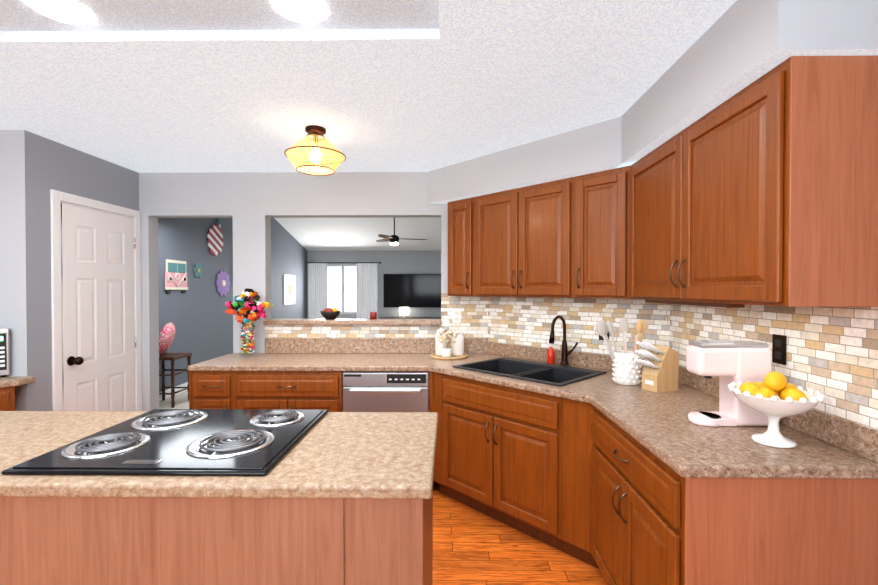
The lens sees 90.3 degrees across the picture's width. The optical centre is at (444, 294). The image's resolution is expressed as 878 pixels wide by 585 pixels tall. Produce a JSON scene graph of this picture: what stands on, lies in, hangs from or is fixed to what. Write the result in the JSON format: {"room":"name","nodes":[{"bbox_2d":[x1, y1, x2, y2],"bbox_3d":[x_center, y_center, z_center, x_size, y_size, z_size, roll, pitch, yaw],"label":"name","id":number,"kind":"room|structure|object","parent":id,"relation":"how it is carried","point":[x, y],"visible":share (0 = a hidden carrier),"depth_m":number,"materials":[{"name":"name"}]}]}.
{"room":"kitchen","nodes":[
{"label":"kitchen","id":0,"kind":"room"},
{"bbox_2d":[0,130,138,410],"bbox_3d":[-3.692,0.202,3.271,2.220,2.440,1.110,0,1,1],"label":"wall","id":1,"kind":"structure","parent":0,"point":[35,169],"depth_m":2.75,"materials":[{"name":"grey paint"}]},
{"bbox_2d":[50,189,141,410],"bbox_3d":[-2.572,0.364,3.280,0.017,2.113,0.818,0,1,1],"label":"door frame","id":2,"kind":"structure","parent":1,"relation":"attached to","point":[57,198],"depth_m":2.93,"materials":[{"name":"white paint"}]},
{"bbox_2d":[61,203,135,410],"bbox_3d":[-2.536,0.399,3.286,0.089,2.030,0.678,0,1,1],"label":"pantry door","id":3,"kind":"structure","parent":1,"relation":"in","point":[97,282],"depth_m":3.23,"materials":[{"name":"white paint"}]},
{"bbox_2d":[159,390,188,408],"bbox_3d":[-1.502,1.420,7.896,6.500,0.100,8.160,0,1,1],"label":"floor","id":4,"kind":"structure","parent":0,"point":[181,400],"depth_m":5.62,"materials":[{"name":"beige"}]},
{"bbox_2d":[159,323,191,407],"bbox_3d":[-3.517,0.880,5.551,0.400,1.030,0.400,0,1,1],"label":"stool","id":5,"kind":"object","parent":4,"relation":"on","point":[166,335],"visible":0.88,"depth_m":5.45,"materials":[{"name":"brown wood"}]},
{"bbox_2d":[379,307,440,318],"bbox_3d":[-0.803,0.835,11.427,1.780,0.989,0.430,0,1,1],"label":"console","id":6,"kind":"object","parent":4,"relation":"on","point":[403,311],"visible":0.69,"depth_m":11.33,"materials":[{"name":"brown wood"}]},
{"bbox_2d":[158,218,306,391],"bbox_3d":[-3.773,-0.379,7.800,0.120,3.500,7.960,0,1,1],"label":"wall","id":7,"kind":"structure","parent":0,"point":[198,317],"depth_m":6.80,"materials":[{"name":"grey paint"}]},
{"bbox_2d":[159,382,187,400],"bbox_3d":[-3.705,1.316,7.769,0.015,0.110,7.860,0,1,1],"label":"baseboard","id":8,"kind":"structure","parent":7,"relation":"attached to","point":[176,390],"depth_m":6.02,"materials":[{"name":"white paint"}]},
{"bbox_2d":[164,259,187,293],"bbox_3d":[-3.713,-0.240,6.056,0.033,0.460,0.510,0,1,1],"label":"art","id":9,"kind":"object","parent":7,"relation":"attached to","point":[175,275],"visible":1,"depth_m":6.01,"materials":[{"name":"pink"}]},
{"bbox_2d":[193,263,202,277],"bbox_3d":[-3.709,-0.355,6.580,0.026,0.231,0.260,0,1,1],"label":"art","id":10,"kind":"object","parent":7,"relation":"attached to","point":[197,270],"visible":0.96,"depth_m":6.56,"materials":[{"name":"teal"}]},
{"bbox_2d":[207,218,222,255],"bbox_3d":[-3.694,-0.927,7.067,0.046,0.628,0.480,0,1,1],"label":"art","id":11,"kind":"object","parent":7,"relation":"attached to","point":[215,239],"visible":0.98,"depth_m":7.05,"materials":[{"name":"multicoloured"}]},
{"bbox_2d":[216,270,229,296],"bbox_3d":[-3.701,-0.184,7.312,0.026,0.445,0.468,0,1,1],"label":"art","id":12,"kind":"object","parent":7,"relation":"attached to","point":[223,283],"visible":0.98,"depth_m":7.29,"materials":[{"name":"purple"}]},
{"bbox_2d":[283,274,294,304],"bbox_3d":[-3.667,-0.108,10.333,0.032,0.700,0.700,0,1,1],"label":"framed picture","id":13,"kind":"object","parent":7,"relation":"attached to","point":[288,289],"visible":1,"depth_m":10.23,"materials":[{"name":"white paint"}]},
{"bbox_2d":[139,172,447,410],"bbox_3d":[-1.012,0.197,3.736,3.130,2.440,0.120,0,1,1],"label":"wall","id":14,"kind":"structure","parent":0,"point":[251,204],"depth_m":3.67,"materials":[{"name":"grey paint"}]},
{"bbox_2d":[263,319,440,324],"bbox_3d":[-0.768,0.236,3.739,1.482,0.040,0.230,0,1,1],"label":"ledge","id":15,"kind":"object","parent":14,"relation":"attached to","point":[352,322],"depth_m":3.63,"materials":[{"name":"laminate"}]},
{"bbox_2d":[320,308,339,318],"bbox_3d":[-0.986,0.168,3.776,0.170,0.094,0.170,0,1,1],"label":"bowl","id":16,"kind":"object","parent":15,"relation":"on","point":[330,313],"visible":1,"depth_m":3.73,"materials":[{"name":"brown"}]},
{"bbox_2d":[370,312,376,318],"bbox_3d":[-0.616,0.185,3.782,0.060,0.059,0.060,0,1,1],"label":"candle","id":17,"kind":"object","parent":15,"relation":"on","point":[373,315],"visible":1,"depth_m":3.76,"materials":[{"name":"red wax"}]},
{"bbox_2d":[264,339,487,354],"bbox_3d":[-0.573,0.432,3.662,1.872,0.130,0.020,0,1,1],"label":"backsplash","id":18,"kind":"structure","parent":14,"relation":"attached to","point":[272,346],"depth_m":3.65,"materials":[{"name":"beige stone"}]},
{"bbox_2d":[265,293,487,337],"bbox_3d":[-0.568,0.180,3.665,1.882,0.375,0.011,0,1,1],"label":"tile backsplash","id":19,"kind":"structure","parent":14,"relation":"attached to","point":[474,318],"depth_m":3.66,"materials":[{"name":"tile"}]},
{"bbox_2d":[448,199,463,295],"bbox_3d":[0.233,-0.368,3.479,0.416,0.764,0.351,0,1,1],"label":"upper cabinet","id":20,"kind":"object","parent":14,"relation":"attached to","point":[455,208],"depth_m":3.49,"materials":[{"name":"brown wood"}]},
{"bbox_2d":[452,309,460,322],"bbox_3d":[0.102,0.182,3.648,0.072,0.116,0.007,0,1,1],"label":"electrical outlet","id":21,"kind":"object","parent":14,"relation":"attached to","point":[456,315],"visible":1,"depth_m":3.65,"materials":[{"name":"white paint"}]},
{"bbox_2d":[0,0,736,250],"bbox_3d":[-1.574,-1.517,4.893,6.420,0.960,13.700,0,1,1],"label":"ceiling","id":22,"kind":"structure","parent":0,"point":[190,86],"depth_m":2.03,"materials":[{"name":"white paint"}]},
{"bbox_2d":[26,0,90,24],"bbox_3d":[-1.400,-1.036,1.586,0.179,0.004,0.179,-1,1,-44],"label":"recessed light","id":23,"kind":"object","parent":22,"relation":"in","point":[67,11],"depth_m":1.60,"materials":[{"name":"white paint"}]},
{"bbox_2d":[274,0,325,22],"bbox_3d":[-0.520,-1.036,1.577,0.179,0.004,0.179,-1,1,-44],"label":"recessed light","id":24,"kind":"object","parent":22,"relation":"in","point":[302,11],"depth_m":1.59,"materials":[{"name":"white paint"}]},
{"bbox_2d":[284,125,345,175],"bbox_3d":[-0.788,-0.882,2.672,0.363,0.257,0.363,0,1,1],"label":"ceiling light","id":25,"kind":"object","parent":22,"relation":"attached to","point":[316,156],"visible":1,"depth_m":2.62,"materials":[{"name":"yellow"}]},
{"bbox_2d":[376,217,426,245],"bbox_3d":[-0.885,-1.406,8.579,1.081,0.893,1.126,0,1,1],"label":"ceiling fan","id":26,"kind":"object","parent":22,"relation":"hanging from","point":[393,239],"visible":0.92,"depth_m":8.59,"materials":[{"name":"black"}]},
{"bbox_2d":[307,250,440,318],"bbox_3d":[-0.990,0.007,11.715,5.360,2.640,0.120,0,1,1],"label":"wall","id":27,"kind":"structure","parent":0,"point":[410,261],"depth_m":11.65,"materials":[{"name":"grey paint"}]},
{"bbox_2d":[327,264,356,313],"bbox_3d":[-2.720,-0.133,11.737,1.620,1.820,0.170,0,1,1],"label":"living room window","id":28,"kind":"structure","parent":27,"relation":"in","point":[341,291],"depth_m":11.81,"materials":[{"name":"white glass"}]},
{"bbox_2d":[307,262,380,318],"bbox_3d":[-2.660,0.221,11.575,1.983,2.155,0.060,0,1,1],"label":"curtain","id":29,"kind":"object","parent":28,"relation":"hanging from","point":[367,286],"visible":0.81,"depth_m":11.57,"materials":[{"name":"white fabric"}]},
{"bbox_2d":[383,274,440,306],"bbox_3d":[-0.841,-0.092,11.620,1.560,0.890,0.060,0,1,1],"label":"tv","id":30,"kind":"object","parent":27,"relation":"attached to","point":[412,290],"visible":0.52,"depth_m":11.59,"materials":[{"name":"black plastic"}]},
{"bbox_2d":[433,481,607,584],"bbox_3d":[-1.627,1.498,0.947,6.400,0.100,5.740,0,1,1],"label":"floor","id":31,"kind":"structure","parent":0,"point":[471,546],"depth_m":2.38,"materials":[{"name":"brown wood"}]},
{"bbox_2d":[0,376,34,410],"bbox_3d":[-3.009,0.974,2.187,0.950,0.919,1.051,0,1,1],"label":"cabinet","id":32,"kind":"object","parent":31,"relation":"on","point":[8,384],"depth_m":2.58,"materials":[{"name":"brown laminate"}]},
{"bbox_2d":[0,329,9,376],"bbox_3d":[-2.980,0.361,2.626,0.520,0.294,0.374,-1,1,-44],"label":"microwave","id":33,"kind":"object","parent":32,"relation":"on","point":[4,352],"visible":0.96,"depth_m":2.66,"materials":[{"name":"silver metal"}]},
{"bbox_2d":[0,489,432,584],"bbox_3d":[-1.213,1.000,1.571,2.315,0.881,0.682,0,1,1],"label":"kitchen island","id":34,"kind":"object","parent":31,"relation":"on","point":[42,542],"depth_m":1.22,"materials":[{"name":"brown wood"}]},
{"bbox_2d":[0,409,437,500],"bbox_3d":[-1.215,0.540,1.569,2.370,0.038,0.726,0,1,1],"label":"island countertop","id":35,"kind":"structure","parent":34,"relation":"on","point":[155,454],"depth_m":1.38,"materials":[{"name":"beige stone"}]},
{"bbox_2d":[1,409,327,475],"bbox_3d":[-0.896,0.504,1.587,0.772,0.032,0.658,0,1,1],"label":"cooktop","id":36,"kind":"object","parent":35,"relation":"in","point":[155,442],"depth_m":1.44,"materials":[{"name":"black glass"}]},
{"bbox_2d":[436,355,647,543],"bbox_3d":[0.526,0.965,2.888,1.086,0.921,1.085,0,1,1],"label":"base cabinet","id":37,"kind":"object","parent":31,"relation":"on","point":[520,504],"depth_m":2.74,"materials":[{"name":"brown wood"}]},
{"bbox_2d":[548,479,587,563],"bbox_3d":[0.765,0.991,2.382,0.396,0.879,0.329,0,1,1],"label":"base cabinet","id":38,"kind":"object","parent":31,"relation":"on","point":[567,498],"depth_m":2.33,"materials":[{"name":"brown wood"}]},
{"bbox_2d":[588,479,877,584],"bbox_3d":[1.044,0.998,1.782,0.634,0.879,0.863,0,1,1],"label":"base cabinet","id":39,"kind":"object","parent":31,"relation":"on","point":[641,531],"depth_m":1.35,"materials":[{"name":"brown wood"}]},
{"bbox_2d":[188,353,877,482],"bbox_3d":[-0.224,0.529,2.503,3.184,0.038,2.332,0,1,1],"label":"countertop","id":40,"kind":"structure","parent":39,"relation":"on","point":[481,434],"depth_m":2.46,"materials":[{"name":"beige stone"}]},
{"bbox_2d":[225,288,272,356],"bbox_3d":[-1.578,0.226,3.511,0.364,0.545,0.224,0,1,1],"label":"flower vase","id":41,"kind":"object","parent":40,"relation":"on","point":[250,311],"visible":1,"depth_m":3.49,"materials":[{"name":"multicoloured glass"}]},
{"bbox_2d":[343,371,428,411],"bbox_3d":[-0.411,0.983,3.358,0.610,0.874,0.638,0,1,1],"label":"dishwasher","id":42,"kind":"object","parent":40,"relation":"in","point":[363,391],"depth_m":3.06,"materials":[{"name":"silver metal"}]},
{"bbox_2d":[430,328,467,359],"bbox_3d":[0.035,0.385,3.472,0.300,0.226,0.300,0,1,1],"label":"tray","id":43,"kind":"object","parent":40,"relation":"on","point":[455,351],"visible":1,"depth_m":3.46,"materials":[{"name":"brown wood"}]},
{"bbox_2d":[453,357,606,385],"bbox_3d":[0.548,0.576,2.905,0.987,0.300,0.987,0,1,1],"label":"sink","id":44,"kind":"object","parent":40,"relation":"in","point":[503,371],"depth_m":2.91,"materials":[{"name":"black"}]},
{"bbox_2d":[547,342,554,363],"bbox_3d":[0.768,0.424,3.156,0.056,0.155,0.052,-1,1,-44],"label":"soap bottle","id":45,"kind":"object","parent":40,"relation":"on","point":[550,356],"visible":0.92,"depth_m":3.14,"materials":[{"name":"red plastic"}]},
{"bbox_2d":[549,315,577,364],"bbox_3d":[0.815,0.320,2.987,0.216,0.348,0.137,-1,1,-44],"label":"faucet","id":46,"kind":"object","parent":40,"relation":"on","point":[564,354],"depth_m":3.05,"materials":[{"name":"brown metal"}]},
{"bbox_2d":[596,318,646,385],"bbox_3d":[1.023,0.321,2.504,0.320,0.377,0.168,0,1,1],"label":"utensil crock","id":47,"kind":"object","parent":40,"relation":"on","point":[626,368],"visible":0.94,"depth_m":2.46,"materials":[{"name":"white ceramic"}]},
{"bbox_2d":[635,341,678,392],"bbox_3d":[1.126,0.380,2.324,0.209,0.263,0.100,0,1,-21],"label":"knife block","id":48,"kind":"object","parent":40,"relation":"on","point":[660,370],"visible":1,"depth_m":2.29,"materials":[{"name":"brown wood"}]},
{"bbox_2d":[686,340,771,426],"bbox_3d":[1.137,0.352,1.760,0.290,0.331,0.120,0,1,1],"label":"coffee maker","id":49,"kind":"object","parent":40,"relation":"on","point":[727,362],"visible":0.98,"depth_m":1.71,"materials":[{"name":"white plastic"}]},
{"bbox_2d":[727,372,825,447],"bbox_3d":[1.157,0.397,1.535,0.276,0.248,0.276,0,1,1],"label":"fruit bowl","id":50,"kind":"object","parent":40,"relation":"on","point":[774,397],"visible":1,"depth_m":1.49,"materials":[{"name":"white ceramic"}]},
{"bbox_2d":[427,116,636,203],"bbox_3d":[0.603,-0.883,3.149,0.365,0.268,1.766,-1,1,-44],"label":"wall","id":51,"kind":"structure","parent":0,"point":[593,148],"depth_m":2.90,"materials":[{"name":"grey paint"}]},
{"bbox_2d":[617,0,877,166],"bbox_3d":[1.183,-0.870,2.033,0.365,0.268,1.475,0,1,1],"label":"soffit","id":52,"kind":"structure","parent":0,"point":[737,46],"depth_m":1.48,"materials":[{"name":"grey paint"}]},
{"bbox_2d":[678,365,877,462],"bbox_3d":[1.354,0.466,1.980,0.018,0.100,1.319,0,1,1],"label":"backsplash","id":53,"kind":"structure","parent":0,"relation":"attached to","point":[859,439],"depth_m":1.53,"materials":[{"name":"brown stone"}]},
{"bbox_3d":[1.407,0.234,0.405,0.120,2.440,4.750,0,1,1],"label":"wall","id":54,"kind":"structure","parent":0,"visible":0},
{"bbox_2d":[464,179,563,297],"bbox_3d":[0.600,-0.364,3.139,0.869,0.764,0.869,0,1,1],"label":"upper cabinet","id":55,"kind":"object","parent":54,"relation":"attached to","point":[514,238],"depth_m":3.06,"materials":[{"name":"brown wood"}]},
{"bbox_2d":[564,168,619,297],"bbox_3d":[1.018,-0.360,2.742,0.527,0.764,0.462,0,1,1],"label":"upper cabinet","id":56,"kind":"object","parent":54,"relation":"attached to","point":[589,199],"depth_m":2.67,"materials":[{"name":"brown wood"}]},
{"bbox_2d":[616,55,877,307],"bbox_3d":[1.181,-0.351,1.946,0.362,0.764,1.226,0,1,1],"label":"upper cabinet","id":57,"kind":"object","parent":54,"relation":"attached to","point":[762,190],"depth_m":1.40,"materials":[{"name":"brown wood"}]},
{"bbox_2d":[670,304,877,429],"bbox_3d":[1.358,0.214,1.990,0.011,0.405,1.322,0,1,1],"label":"tile backsplash","id":58,"kind":"structure","parent":54,"relation":"attached to","point":[832,354],"depth_m":1.58,"materials":[{"name":"tile"}]},
{"bbox_2d":[772,334,786,364],"bbox_3d":[1.345,0.222,1.756,0.007,0.116,0.072,0,1,1],"label":"electrical outlet","id":59,"kind":"object","parent":54,"relation":"attached to","point":[779,349],"visible":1,"depth_m":1.75,"materials":[{"name":"brown plastic"}]},
{"bbox_3d":[0.858,0.202,3.248,0.120,2.440,1.774,-1,1,-44],"label":"wall","id":60,"kind":"structure","parent":0,"visible":0},
{"bbox_2d":[488,296,669,358],"bbox_3d":[0.865,0.201,3.146,0.011,0.405,1.430,-1,1,-44],"label":"tile backsplash","id":61,"kind":"structure","parent":60,"relation":"attached to","point":[524,321],"depth_m":3.08,"materials":[{"name":"tile"}]}
]}

